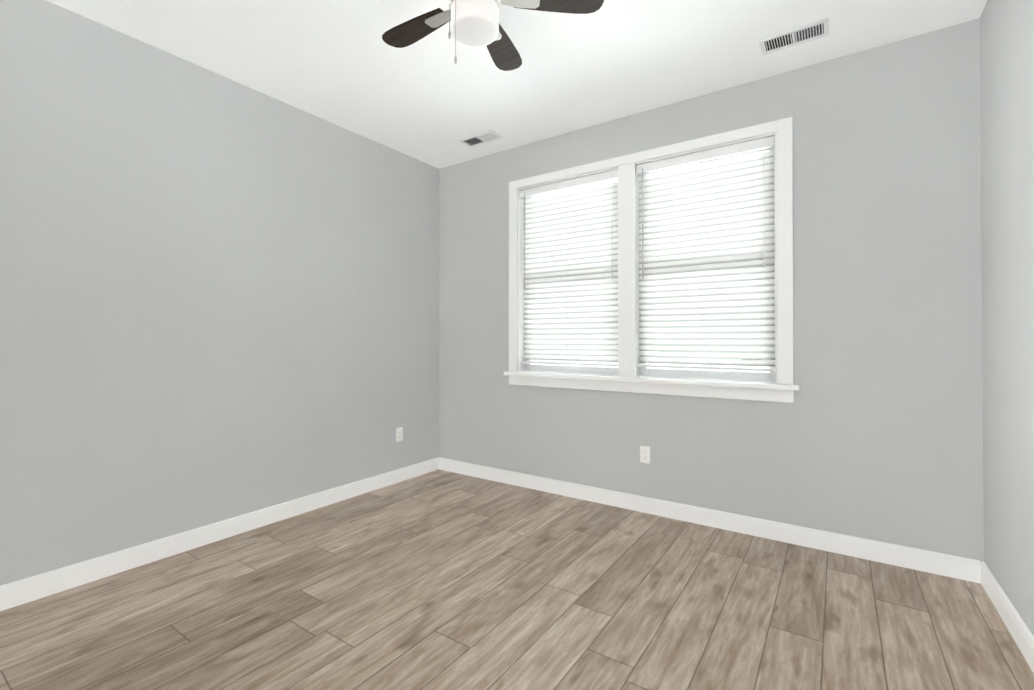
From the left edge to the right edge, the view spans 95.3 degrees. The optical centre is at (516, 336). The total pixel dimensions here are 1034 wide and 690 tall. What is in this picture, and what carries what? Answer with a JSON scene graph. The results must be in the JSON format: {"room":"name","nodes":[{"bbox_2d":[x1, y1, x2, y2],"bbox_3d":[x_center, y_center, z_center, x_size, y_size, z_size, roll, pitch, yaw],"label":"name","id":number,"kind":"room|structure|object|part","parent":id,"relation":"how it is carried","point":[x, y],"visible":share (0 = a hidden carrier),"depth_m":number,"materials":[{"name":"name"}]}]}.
{"room":"empty bedroom","nodes":[
{"label":"empty bedroom","id":0,"kind":"room"},
{"bbox_2d":[0,0,438,585],"bbox_3d":[-1.780,-0.173,2.882,0.160,2.740,3.870,0,-1,34],"label":"wall","id":1,"kind":"structure","parent":0,"point":[218,298],"depth_m":2.62,"materials":[{"name":"grey paint"}]},
{"bbox_2d":[0,457,438,610],"bbox_3d":[-1.708,1.143,2.823,0.014,0.106,3.550,0,-1,34],"label":"baseboard","id":2,"kind":"structure","parent":1,"relation":"attached to","point":[27,590],"depth_m":2.60,"materials":[{"name":"white paint"}]},
{"bbox_2d":[396,427,402,441],"bbox_3d":[-0.974,0.815,3.908,0.007,0.115,0.070,0,-1,34],"label":"electrical outlet","id":3,"kind":"object","parent":1,"relation":"attached to","point":[399,433],"visible":1,"depth_m":3.90,"materials":[{"name":"plastic"}]},
{"bbox_2d":[46,0,986,168],"bbox_3d":[-0.230,-1.612,1.839,3.910,0.120,3.870,0,-1,34],"label":"ceiling","id":4,"kind":"structure","parent":0,"point":[426,99],"depth_m":2.58,"materials":[{"name":"paint"}]},
{"bbox_2d":[459,130,502,146],"bbox_3d":[-0.284,-1.534,3.668,0.320,0.007,0.150,0,-1,34],"label":"ceiling vent","id":5,"kind":"object","parent":4,"relation":"in","point":[481,138],"visible":1,"depth_m":3.66,"materials":[{"name":"metal"}]},
{"bbox_2d":[382,0,603,70],"bbox_3d":[-0.196,-1.279,1.843,0.921,0.545,0.960,0,-1,34],"label":"ceiling fan","id":6,"kind":"object","parent":4,"relation":"hanging from","point":[474,23],"visible":1,"depth_m":1.86,"materials":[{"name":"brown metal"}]},
{"bbox_3d":[-0.162,-1.212,1.819,0.184,0.093,0.184,0,-1,34],"label":"lamp shade","id":7,"kind":"part","parent":6,"relation":"part of","materials":[{"name":"white glass"}]},
{"bbox_3d":[-0.162,-1.406,1.821,0.242,0.291,0.242,0,-1,34],"label":"motor","id":8,"kind":"part","parent":6,"relation":"part of","materials":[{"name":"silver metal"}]},
{"bbox_2d":[759,18,828,54],"bbox_3d":[1.431,-1.543,2.438,0.305,0.007,0.150,0,-1,34],"label":"ceiling vent","id":9,"kind":"object","parent":4,"relation":"in","point":[797,36],"visible":1,"depth_m":2.43,"materials":[{"name":"metal"}]},
{"bbox_2d":[0,469,1033,689],"bbox_3d":[-0.230,1.238,1.815,3.910,0.100,3.870,0,-1,34],"label":"floor","id":10,"kind":"structure","parent":0,"point":[438,579],"depth_m":2.03,"materials":[{"name":"laminate"}]},
{"bbox_2d":[439,18,983,562],"bbox_3d":[0.814,-0.169,3.360,3.590,2.740,0.160,0,-1,34],"label":"wall","id":11,"kind":"structure","parent":0,"point":[873,432],"depth_m":2.63,"materials":[{"name":"grey paint"}]},
{"bbox_2d":[640,445,649,463],"bbox_3d":[0.872,0.806,3.212,0.070,0.115,0.007,0,-1,34],"label":"electrical outlet","id":12,"kind":"object","parent":11,"relation":"attached to","point":[644,454],"visible":1,"depth_m":3.21,"materials":[{"name":"plastic"}]},
{"bbox_2d":[509,117,793,402],"bbox_3d":[0.808,-0.436,3.350,2.006,1.654,0.168,0,-1,34],"label":"window","id":13,"kind":"structure","parent":11,"relation":"in","point":[567,256],"depth_m":3.19,"materials":[{"name":"white paint"}]},
{"bbox_2d":[524,193,524,289],"bbox_3d":[0.062,-0.764,3.784,0.013,0.780,0.013,0,-1,34],"label":"blind wand","id":14,"kind":"object","parent":13,"relation":"hanging from","point":[524,241],"visible":0.96,"depth_m":3.78,"materials":[{"name":"white plastic"}]},
{"bbox_2d":[567,330,567,361],"bbox_3d":[0.383,-0.472,3.587,0.002,1.338,0.002,0,-1,34],"label":"blind cord","id":15,"kind":"object","parent":13,"relation":"hanging from","point":[567,330],"depth_m":3.58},
{"bbox_3d":[0.393,-0.483,3.602,0.846,1.401,0.064,0,-1,34],"label":"window blind rails","id":16,"kind":"part","parent":13,"relation":"part of","materials":[{"name":"white plastic"}]},
{"bbox_3d":[0.435,-0.448,3.663,0.852,1.473,0.070,0,-1,34],"label":"window sash","id":17,"kind":"part","parent":13,"relation":"part of","materials":[{"name":"white plastic"}]},
{"bbox_3d":[0.440,-0.453,3.671,0.762,1.363,0.004,0,-1,34],"label":"glass","id":18,"kind":"part","parent":13,"relation":"part of","materials":[{"name":"glass"}]},
{"bbox_2d":[604,293,604,362],"bbox_3d":[0.634,-0.473,3.417,0.002,1.338,0.002,0,-1,34],"label":"blind cord","id":19,"kind":"object","parent":13,"relation":"hanging from","point":[604,293],"depth_m":3.41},
{"bbox_2d":[611,194,612,279],"bbox_3d":[0.679,-0.769,3.374,0.014,0.735,0.013,0,-1,34],"label":"blind cord","id":20,"kind":"object","parent":13,"relation":"hanging from","point":[611,279],"depth_m":3.37,"materials":[{"name":"white fabric"}]},
{"bbox_2d":[642,168,643,280],"bbox_3d":[0.863,-0.768,3.239,0.013,0.780,0.013,0,-1,34],"label":"blind wand","id":21,"kind":"object","parent":13,"relation":"hanging from","point":[642,226],"visible":0.98,"depth_m":3.24,"materials":[{"name":"white plastic"}]},
{"bbox_3d":[0.766,0.352,3.282,2.006,0.075,0.017,0,-1,34],"label":"window apron","id":22,"kind":"part","parent":13,"relation":"part of","materials":[{"name":"white wood"}]},
{"bbox_2d":[700,203,702,365],"bbox_3d":[1.184,-0.476,3.042,0.002,1.338,0.002,0,-1,34],"label":"blind cord","id":23,"kind":"object","parent":13,"relation":"hanging from","point":[700,203],"depth_m":3.04,"materials":[{"name":"white fabric"}]},
{"bbox_3d":[1.195,-0.487,3.057,0.846,1.401,0.064,0,-1,34],"label":"window blind rails","id":24,"kind":"part","parent":13,"relation":"part of","materials":[{"name":"white plastic"}]},
{"bbox_3d":[1.236,-0.453,3.117,0.852,1.473,0.070,0,-1,34],"label":"window sash","id":25,"kind":"part","parent":13,"relation":"part of","materials":[{"name":"white plastic"}]},
{"bbox_3d":[1.241,-0.458,3.125,0.762,1.363,0.004,0,-1,34],"label":"glass","id":26,"kind":"part","parent":13,"relation":"part of","materials":[{"name":"glass"}]},
{"bbox_2d":[752,223,752,298],"bbox_3d":[1.435,-0.477,2.871,0.002,1.338,0.002,0,-1,34],"label":"blind cord","id":27,"kind":"object","parent":13,"relation":"hanging from","point":[752,240],"depth_m":2.87,"materials":[{"name":"white fabric"}]},
{"bbox_2d":[763,156,764,267],"bbox_3d":[1.480,-0.774,2.828,0.014,0.735,0.013,0,-1,34],"label":"blind cord","id":28,"kind":"object","parent":13,"relation":"hanging from","point":[764,156],"depth_m":2.82,"materials":[{"name":"white fabric"}]},
{"bbox_2d":[504,371,799,390],"bbox_3d":[0.785,0.300,3.310,2.066,0.030,0.150,0,-1,34],"label":"window sill","id":29,"kind":"structure","parent":11,"relation":"attached to","point":[728,383],"depth_m":3.10,"materials":[{"name":"white paint"}]},
{"bbox_2d":[439,457,980,583],"bbox_3d":[0.765,1.147,3.278,3.562,0.106,0.014,0,-1,34],"label":"baseboard","id":30,"kind":"structure","parent":11,"relation":"attached to","point":[956,567],"depth_m":2.84,"materials":[{"name":"white paint"}]},
{"bbox_2d":[980,0,1033,635],"bbox_3d":[1.320,-0.190,0.772,0.160,2.740,3.870,0,-1,34],"label":"wall","id":31,"kind":"structure","parent":0,"point":[1007,115],"depth_m":1.93,"materials":[{"name":"grey paint"}]},
{"bbox_2d":[981,561,1033,672],"bbox_3d":[1.248,1.127,0.810,0.014,0.106,3.550,0,-1,34],"label":"baseboard","id":32,"kind":"structure","parent":31,"relation":"attached to","point":[1018,629],"depth_m":1.90,"materials":[{"name":"white paint"}]},
{"label":"outside","id":33,"kind":"structure","parent":0,"visible":0},
{"bbox_2d":[574,366,775,382],"bbox_3d":[21.844,4.576,37.396,80.000,0.200,79.840,0,-1,34],"label":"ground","id":34,"kind":"structure","parent":33,"point":[732,370],"depth_m":64.32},
{"bbox_2d":[530,296,768,379],"bbox_3d":[11.197,-1.842,17.606,52.200,9.848,12.761,0,-1,31],"label":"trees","id":35,"kind":"object","parent":34,"relation":"on","point":[662,351],"depth_m":18.89,"materials":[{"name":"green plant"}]}
]}

